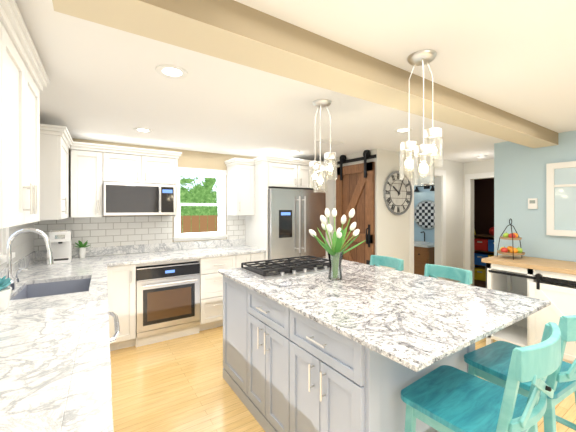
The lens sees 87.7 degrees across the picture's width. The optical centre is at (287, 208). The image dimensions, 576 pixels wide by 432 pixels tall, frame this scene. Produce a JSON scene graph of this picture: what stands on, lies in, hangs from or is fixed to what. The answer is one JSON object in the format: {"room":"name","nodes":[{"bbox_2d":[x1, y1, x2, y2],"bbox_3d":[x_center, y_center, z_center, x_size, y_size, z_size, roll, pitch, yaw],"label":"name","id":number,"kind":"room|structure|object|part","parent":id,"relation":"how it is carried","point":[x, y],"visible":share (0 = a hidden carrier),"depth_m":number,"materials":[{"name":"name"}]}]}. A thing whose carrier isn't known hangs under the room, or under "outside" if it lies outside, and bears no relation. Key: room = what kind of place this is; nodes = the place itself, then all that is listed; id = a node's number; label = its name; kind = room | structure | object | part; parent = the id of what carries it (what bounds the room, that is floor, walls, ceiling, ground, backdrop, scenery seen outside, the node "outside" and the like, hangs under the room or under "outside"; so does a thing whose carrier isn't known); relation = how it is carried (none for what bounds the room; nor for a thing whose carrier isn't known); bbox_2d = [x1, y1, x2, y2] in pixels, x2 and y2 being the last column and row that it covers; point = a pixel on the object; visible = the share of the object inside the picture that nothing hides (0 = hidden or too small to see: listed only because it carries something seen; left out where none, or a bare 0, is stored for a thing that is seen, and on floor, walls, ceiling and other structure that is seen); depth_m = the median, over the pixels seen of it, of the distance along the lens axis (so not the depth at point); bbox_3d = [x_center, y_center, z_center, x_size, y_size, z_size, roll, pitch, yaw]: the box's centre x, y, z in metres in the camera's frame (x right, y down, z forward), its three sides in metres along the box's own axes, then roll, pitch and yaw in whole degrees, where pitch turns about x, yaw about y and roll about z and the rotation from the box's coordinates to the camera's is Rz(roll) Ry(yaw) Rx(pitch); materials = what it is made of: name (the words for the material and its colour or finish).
{"room":"kitchen","nodes":[
{"label":"kitchen","id":0,"kind":"room"},
{"bbox_2d":[0,0,19,235],"bbox_3d":[-0.969,-0.310,0.662,0.415,0.770,0.847,0,0,-33],"label":"upper cabinet","id":1,"kind":"object","parent":0,"relation":"attached to","point":[9,22],"depth_m":1.18,"materials":[{"name":"white paint"}]},
{"bbox_2d":[20,28,43,229],"bbox_3d":[-1.357,-0.310,1.251,0.415,0.770,0.799,0,0,-33],"label":"upper cabinet","id":2,"kind":"object","parent":0,"relation":"attached to","point":[31,130],"depth_m":1.49,"materials":[{"name":"white paint"}]},
{"bbox_2d":[44,128,79,223],"bbox_3d":[-2.172,-0.270,2.713,0.420,0.730,0.660,0,0,-33],"label":"upper cabinet","id":3,"kind":"object","parent":0,"relation":"attached to","point":[57,144],"depth_m":2.50,"materials":[{"name":"white paint"}]},
{"bbox_2d":[69,138,255,241],"bbox_3d":[-1.196,0.340,4.194,3.860,2.240,0.120,0,0,-33],"label":"wall","id":4,"kind":"structure","parent":0,"point":[197,159],"depth_m":4.04,"materials":[{"name":"beige paint"}]},
{"bbox_2d":[80,144,103,219],"bbox_3d":[-2.183,-0.270,3.229,0.318,0.730,0.398,0,0,-33],"label":"upper cabinet","id":5,"kind":"object","parent":4,"relation":"attached to","point":[91,155],"depth_m":3.16,"materials":[{"name":"white paint"}]},
{"bbox_2d":[32,240,243,259],"bbox_3d":[-1.652,0.495,3.807,2.427,0.100,0.019,0,0,-33],"label":"backsplash","id":6,"kind":"structure","parent":4,"relation":"attached to","point":[116,249],"depth_m":3.72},
{"bbox_2d":[104,148,175,184],"bbox_3d":[-1.760,-0.462,3.551,0.742,0.347,0.326,0,0,-33],"label":"upper cabinet","id":7,"kind":"object","parent":4,"relation":"attached to","point":[121,165],"depth_m":3.40,"materials":[{"name":"white paint"}]},
{"bbox_2d":[103,182,175,215],"bbox_3d":[-1.732,-0.103,3.508,0.734,0.357,0.411,0,0,-33],"label":"microwave","id":8,"kind":"object","parent":7,"relation":"attached to","point":[119,198],"visible":0.92,"depth_m":3.35,"materials":[{"name":"silver metal"}]},
{"bbox_2d":[173,167,227,241],"bbox_3d":[-1.217,-0.058,4.153,0.740,0.981,0.165,0,0,-33],"label":"window","id":9,"kind":"structure","parent":4,"relation":"in","point":[201,204],"depth_m":4.17,"materials":[{"name":"white wood"}]},
{"bbox_2d":[226,160,255,215],"bbox_3d":[-0.673,-0.275,4.268,0.285,0.740,0.326,0,0,-33],"label":"upper cabinet","id":10,"kind":"object","parent":4,"relation":"attached to","point":[241,174],"depth_m":4.15,"materials":[{"name":"white paint"}]},
{"bbox_2d":[256,160,323,191],"bbox_3d":[-0.049,-0.467,4.475,0.937,0.355,0.666,0,0,-33],"label":"upper cabinet","id":11,"kind":"object","parent":4,"relation":"attached to","point":[283,174],"depth_m":4.10,"materials":[{"name":"white paint"}]},
{"bbox_2d":[15,0,575,162],"bbox_3d":[2.329,-0.830,2.554,8.300,0.100,7.500,0,0,-33],"label":"ceiling","id":12,"kind":"structure","parent":0,"point":[513,57],"depth_m":1.83,"materials":[{"name":"white paint"}]},
{"bbox_2d":[133,128,152,132],"bbox_3d":[-1.438,-0.777,2.981,0.176,0.006,0.176,0,0,-33],"label":"recessed light","id":13,"kind":"object","parent":12,"relation":"in","point":[144,130],"visible":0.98,"depth_m":2.98,"materials":[{"name":"white"}]},
{"bbox_2d":[155,64,187,78],"bbox_3d":[-0.660,-0.777,1.709,0.176,0.006,0.176,0,0,-33],"label":"recessed light","id":14,"kind":"object","parent":12,"relation":"in","point":[171,71],"visible":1,"depth_m":1.70,"materials":[{"name":"white"}]},
{"bbox_2d":[52,0,557,147],"bbox_3d":[1.009,-0.718,2.049,4.140,0.124,0.210,0,0,-33],"label":"ceiling beam","id":15,"kind":"structure","parent":12,"relation":"attached to","point":[236,32],"depth_m":1.33,"materials":[{"name":"beige"}]},
{"bbox_2d":[308,99,336,192],"bbox_3d":[0.247,-0.448,2.215,0.213,0.665,0.207,0,0,-33],"label":"pendant light","id":16,"kind":"object","parent":12,"relation":"hanging from","point":[318,168],"visible":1,"depth_m":2.18,"materials":[{"name":"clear glass"}]},
{"bbox_3d":[0.247,-0.242,2.215,0.213,0.255,0.207,0,0,-33],"label":"glass","id":17,"kind":"part","parent":16,"relation":"part of","materials":[{"name":"clear glass"}]},
{"bbox_2d":[315,139,343,144],"bbox_3d":[0.489,-0.774,3.509,0.320,0.012,0.140,0,0,-33],"label":"ceiling vent","id":18,"kind":"object","parent":12,"relation":"in","point":[325,141],"visible":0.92,"depth_m":3.49,"materials":[{"name":"white"}]},
{"bbox_2d":[394,128,412,132],"bbox_3d":[1.147,-0.777,2.984,0.176,0.006,0.176,0,0,-33],"label":"recessed light","id":19,"kind":"object","parent":12,"relation":"in","point":[401,130],"visible":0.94,"depth_m":2.99,"materials":[{"name":"white"}]},
{"bbox_2d":[399,49,442,185],"bbox_3d":[0.684,-0.448,1.552,0.213,0.665,0.207,0,0,-33],"label":"pendant light","id":20,"kind":"object","parent":12,"relation":"hanging from","point":[425,151],"visible":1,"depth_m":1.52,"materials":[{"name":"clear glass"}]},
{"bbox_3d":[0.684,-0.242,1.552,0.213,0.255,0.207,0,0,-33],"label":"glass","id":21,"kind":"part","parent":20,"relation":"part of","materials":[{"name":"clear glass"}]},
{"bbox_2d":[477,155,487,158],"bbox_3d":[2.865,-0.762,4.429,0.136,0.035,0.136,0,0,-33],"label":"recessed light","id":22,"kind":"object","parent":12,"relation":"attached to","point":[481,156],"visible":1,"depth_m":4.38,"materials":[{"name":"white plastic"}]},
{"bbox_2d":[110,326,575,431],"bbox_3d":[2.329,1.500,2.554,8.300,0.080,7.500,0,0,-33],"label":"floor","id":23,"kind":"structure","parent":0,"point":[179,384],"depth_m":2.38,"materials":[{"name":"brown wood"}]},
{"bbox_2d":[88,264,131,431],"bbox_3d":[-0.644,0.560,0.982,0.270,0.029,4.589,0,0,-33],"label":"base cabinet","id":24,"kind":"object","parent":23,"relation":"on","point":[102,298],"depth_m":1.28,"materials":[{"name":"white wood"}]},
{"bbox_2d":[108,264,115,283],"bbox_3d":[-1.933,1.018,2.612,0.715,0.883,0.511,0,0,-33],"label":"base cabinet","id":25,"kind":"object","parent":23,"relation":"on","point":[111,267],"depth_m":3.02,"materials":[{"name":"white paint"}]},
{"bbox_2d":[0,264,95,431],"bbox_3d":[-0.924,0.560,0.811,0.707,0.029,4.604,0,0,-33],"label":"countertop","id":26,"kind":"structure","parent":25,"relation":"on","point":[44,339],"depth_m":1.09,"materials":[{"name":"white stone"}]},
{"bbox_2d":[0,276,11,311],"bbox_3d":[-1.567,0.453,1.594,0.148,0.181,0.146,0,0,-31],"label":"succulent","id":27,"kind":"object","parent":26,"relation":"on","point":[5,292],"visible":1,"depth_m":1.60,"materials":[{"name":"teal ceramic"}]},
{"bbox_2d":[13,268,27,283],"bbox_3d":[-1.968,0.492,2.208,0.085,0.106,0.040,0,0,-31],"label":"soap dispenser","id":28,"kind":"object","parent":26,"relation":"on","point":[16,279],"visible":1,"depth_m":2.19,"materials":[{"name":"silver metal"}]},
{"bbox_2d":[6,228,53,290],"bbox_3d":[-1.751,0.339,2.027,0.263,0.413,0.109,0,0,-31],"label":"kitchen faucet","id":29,"kind":"object","parent":26,"relation":"on","point":[50,259],"visible":0.94,"depth_m":2.01,"materials":[{"name":"silver metal"}]},
{"bbox_2d":[12,276,87,299],"bbox_3d":[-1.645,0.675,2.124,0.455,0.224,0.619,0,0,-33],"label":"sink","id":30,"kind":"object","parent":26,"relation":"in","point":[78,283],"depth_m":2.34,"materials":[{"name":"grey metal"}]},
{"bbox_2d":[109,312,119,342],"bbox_3d":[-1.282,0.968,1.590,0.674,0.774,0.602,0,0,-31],"label":"handle","id":31,"kind":"object","parent":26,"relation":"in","point":[116,328],"visible":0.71,"depth_m":1.70,"materials":[{"name":"silver metal"}]},
{"bbox_2d":[116,264,135,345],"bbox_3d":[-1.866,1.018,3.307,0.275,0.883,0.616,0,0,-33],"label":"base cabinet","id":32,"kind":"object","parent":23,"relation":"on","point":[126,274],"depth_m":3.10,"materials":[{"name":"white paint"}]},
{"bbox_2d":[136,261,199,337],"bbox_3d":[-1.426,0.989,3.497,0.662,0.733,0.571,0,0,-33],"label":"built-in oven","id":33,"kind":"object","parent":32,"relation":"in","point":[167,297],"visible":0.96,"depth_m":3.29,"materials":[{"name":"silver metal"}]},
{"bbox_2d":[184,256,239,333],"bbox_3d":[-0.981,1.018,3.891,0.505,0.883,0.616,0,0,-33],"label":"base cabinet","id":34,"kind":"object","parent":23,"relation":"on","point":[211,281],"depth_m":3.59,"materials":[{"name":"white paint"}]},
{"bbox_2d":[24,244,267,271],"bbox_3d":[-1.480,0.560,3.547,2.427,0.030,0.642,0,0,-33],"label":"countertop","id":35,"kind":"structure","parent":34,"relation":"on","point":[237,249],"depth_m":3.41,"materials":[{"name":"white stone"}]},
{"bbox_2d":[49,229,71,264],"bbox_3d":[-2.312,0.380,3.051,0.170,0.329,0.240,0,0,-33],"label":"coffee maker","id":36,"kind":"object","parent":35,"relation":"on","point":[60,240],"visible":0.83,"depth_m":3.03,"materials":[{"name":"white plastic"}]},
{"bbox_2d":[75,240,89,257],"bbox_3d":[-2.263,0.446,3.302,0.147,0.196,0.157,0,0,-33],"label":"potted plant","id":37,"kind":"object","parent":35,"relation":"on","point":[82,249],"visible":1,"depth_m":3.27,"materials":[{"name":"white ceramic"}]},
{"bbox_2d":[240,252,267,266],"bbox_3d":[-0.647,1.018,4.111,0.414,0.883,0.616,0,0,-33],"label":"base cabinet","id":38,"kind":"object","parent":23,"relation":"on","point":[252,256],"depth_m":3.88,"materials":[{"name":"white paint"}]},
{"bbox_2d":[268,188,325,263],"bbox_3d":[-0.007,0.598,4.411,0.925,1.725,0.767,0,0,-33],"label":"refrigerator","id":39,"kind":"object","parent":23,"relation":"on","point":[294,215],"visible":0.5,"depth_m":4.09,"materials":[{"name":"grey metal"}]},
{"bbox_2d":[320,164,334,257],"bbox_3d":[0.436,0.408,4.795,0.225,2.105,0.666,0,0,-33],"label":"tall cabinet","id":40,"kind":"object","parent":23,"relation":"on","point":[330,183],"depth_m":4.55,"materials":[{"name":"white paint"}]},
{"bbox_2d":[218,257,550,431],"bbox_3d":[0.451,0.998,2.163,1.305,0.925,1.895,0,0,-33],"label":"kitchen island","id":41,"kind":"object","parent":23,"relation":"on","point":[358,347],"visible":0.98,"depth_m":1.62,"materials":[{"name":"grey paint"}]},
{"bbox_2d":[239,255,342,279],"bbox_3d":[0.030,0.506,2.661,0.780,0.056,0.490,0,0,-33],"label":"gas cooktop","id":42,"kind":"object","parent":41,"relation":"in","point":[275,269],"visible":1,"depth_m":2.56,"materials":[{"name":"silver metal"}]},
{"bbox_2d":[309,208,364,280],"bbox_3d":[0.359,0.265,2.300,0.443,0.538,0.424,0,0,-33],"label":"bouquet","id":43,"kind":"object","parent":41,"relation":"on","point":[335,251],"visible":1,"depth_m":2.25,"materials":[{"name":"green"}]},
{"bbox_3d":[0.358,0.429,2.272,0.120,0.210,0.120,0,0,-33],"label":"tulip vase glass","id":44,"kind":"part","parent":43,"relation":"part of","materials":[{"name":"clear glass"}]},
{"bbox_2d":[370,255,403,270],"bbox_3d":[0.854,0.982,2.982,0.489,0.959,0.420,0,0,-33],"label":"stool","id":45,"kind":"object","parent":23,"relation":"on","point":[391,262],"visible":0.15,"depth_m":3.11,"materials":[{"name":"teal wood"}]},
{"bbox_2d":[414,231,433,276],"bbox_3d":[2.541,0.954,5.826,0.536,1.011,0.690,0,0,-33],"label":"bathroom vanity","id":46,"kind":"object","parent":23,"relation":"on","point":[423,253],"visible":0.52,"depth_m":5.52,"materials":[{"name":"brown wood"}]},
{"bbox_2d":[424,264,471,284],"bbox_3d":[1.200,0.982,2.457,0.489,0.959,0.420,0,0,-33],"label":"stool","id":47,"kind":"object","parent":23,"relation":"on","point":[463,276],"visible":0.17,"depth_m":2.58,"materials":[{"name":"teal wood"}]},
{"bbox_2d":[401,322,560,431],"bbox_3d":[0.780,0.957,1.233,0.436,1.009,0.498,0,0,-33],"label":"stool","id":48,"kind":"object","parent":23,"relation":"on","point":[444,398],"visible":1,"depth_m":1.17,"materials":[{"name":"teal wood"}]},
{"bbox_2d":[474,227,493,281],"bbox_3d":[3.978,0.885,6.097,0.345,1.150,0.900,0,0,-33],"label":"bins","id":49,"kind":"object","parent":23,"relation":"on","point":[483,245],"visible":0.38,"depth_m":5.99,"materials":[{"name":"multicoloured plastic"}]},
{"bbox_2d":[464,315,575,431],"bbox_3d":[1.236,0.957,1.517,0.420,1.009,0.489,0,0,-29],"label":"stool","id":50,"kind":"object","parent":23,"relation":"on","point":[490,362],"visible":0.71,"depth_m":1.44,"materials":[{"name":"teal wood"}]},
{"bbox_2d":[481,254,575,363],"bbox_3d":[2.863,0.995,2.457,0.566,0.930,2.110,0,0,-33],"label":"sideboard","id":51,"kind":"object","parent":23,"relation":"on","point":[553,281],"visible":0.67,"depth_m":2.85,"materials":[{"name":"white wood"}]},
{"bbox_2d":[497,218,524,259],"bbox_3d":[2.383,0.318,3.216,0.250,0.424,0.256,0,0,-33],"label":"fruit tray","id":52,"kind":"object","parent":51,"relation":"on","point":[510,250],"visible":1,"depth_m":3.17,"materials":[{"name":"beige wood"}]},
{"bbox_2d":[321,149,382,266],"bbox_3d":[0.805,0.340,4.556,0.120,2.240,1.480,0,0,-33],"label":"wall","id":53,"kind":"structure","parent":0,"point":[378,160],"depth_m":3.94,"materials":[{"name":"white paint"}]},
{"bbox_2d":[336,150,375,265],"bbox_3d":[0.907,0.328,4.183,0.121,2.225,0.755,0,0,-33],"label":"barn door","id":54,"kind":"structure","parent":53,"relation":"in","point":[355,189],"depth_m":4.11,"materials":[{"name":"brown wood"}]},
{"bbox_3d":[0.925,-0.598,4.195,0.077,0.375,0.755,0,0,-33],"label":"barn door rail hardware","id":55,"kind":"part","parent":54,"relation":"part of","materials":[{"name":"black metal"}]},
{"bbox_2d":[383,150,462,281],"bbox_3d":[2.090,0.340,4.588,2.060,2.240,0.120,0,0,-33],"label":"wall","id":56,"kind":"structure","parent":0,"point":[396,236],"depth_m":4.69,"materials":[{"name":"white paint"}]},
{"bbox_2d":[383,171,411,214],"bbox_3d":[1.511,-0.213,4.110,0.606,0.606,0.038,0,0,-33],"label":"wall clock","id":57,"kind":"object","parent":56,"relation":"attached to","point":[397,194],"visible":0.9,"depth_m":4.09,"materials":[{"name":"grey"}]},
{"bbox_2d":[414,176,433,242],"bbox_3d":[2.796,0.340,6.042,0.120,2.240,1.530,0,0,-33],"label":"wall","id":58,"kind":"structure","parent":0,"point":[424,194],"depth_m":6.04,"materials":[{"name":"blue paint"}]},
{"bbox_2d":[414,200,433,229],"bbox_3d":[2.757,0.125,5.963,0.028,0.586,0.586,0,0,-33],"label":"bathroom mirror","id":59,"kind":"object","parent":58,"relation":"attached to","point":[423,214],"visible":0.65,"depth_m":5.98,"materials":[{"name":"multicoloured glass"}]},
{"bbox_2d":[414,184,433,191],"bbox_3d":[2.708,-0.415,5.930,0.141,0.150,0.450,0,0,-33],"label":"sconce","id":60,"kind":"object","parent":58,"relation":"attached to","point":[425,186],"visible":0.94,"depth_m":5.95,"materials":[{"name":"black metal"}]},
{"bbox_2d":[463,159,493,285],"bbox_3d":[3.302,0.340,4.729,0.120,2.240,1.220,0,0,-33],"label":"wall","id":61,"kind":"structure","parent":0,"point":[481,166],"depth_m":5.04,"materials":[{"name":"white paint"}]},
{"bbox_2d":[474,178,493,287],"bbox_3d":[4.043,0.340,5.421,1.880,2.240,2.800,0,0,-33],"label":"wall","id":62,"kind":"structure","parent":0,"point":[483,206],"depth_m":6.56,"materials":[{"name":"brown"}]},
{"bbox_2d":[494,130,575,261],"bbox_3d":[3.687,0.340,1.856,0.120,2.240,4.240,0,0,-33],"label":"wall","id":63,"kind":"structure","parent":0,"point":[519,175],"depth_m":3.32,"materials":[{"name":"blue paint"}]},
{"bbox_2d":[410,166,493,284],"bbox_3d":[2.987,0.427,3.107,2.192,2.065,4.900,0,0,-33],"label":"door frame","id":64,"kind":"structure","parent":63,"relation":"attached to","point":[440,218],"depth_m":4.77,"materials":[{"name":"white wood"}]},
{"bbox_2d":[528,198,537,208],"bbox_3d":[2.666,-0.052,3.267,0.028,0.115,0.080,0,0,-33],"label":"thermostat","id":65,"kind":"object","parent":63,"relation":"attached to","point":[532,203],"visible":1,"depth_m":3.25,"materials":[{"name":"white plastic"}]},
{"bbox_2d":[546,161,575,236],"bbox_3d":[2.927,-0.095,2.863,0.035,0.750,0.717,0,0,-33],"label":"art","id":66,"kind":"object","parent":63,"relation":"attached to","point":[560,198],"visible":1,"depth_m":3.07,"materials":[{"name":"white"}]},
{"bbox_3d":[-0.928,0.340,0.172,0.120,2.240,6.900,0,0,-31],"label":"wall","id":67,"kind":"structure","parent":0,"visible":0},
{"bbox_2d":[0,227,14,264],"bbox_3d":[-1.957,-0.070,1.905,0.170,0.890,0.880,0,0,-31],"label":"window","id":68,"kind":"structure","parent":67,"relation":"in","point":[4,235],"depth_m":2.21,"materials":[{"name":"white"}]}
]}

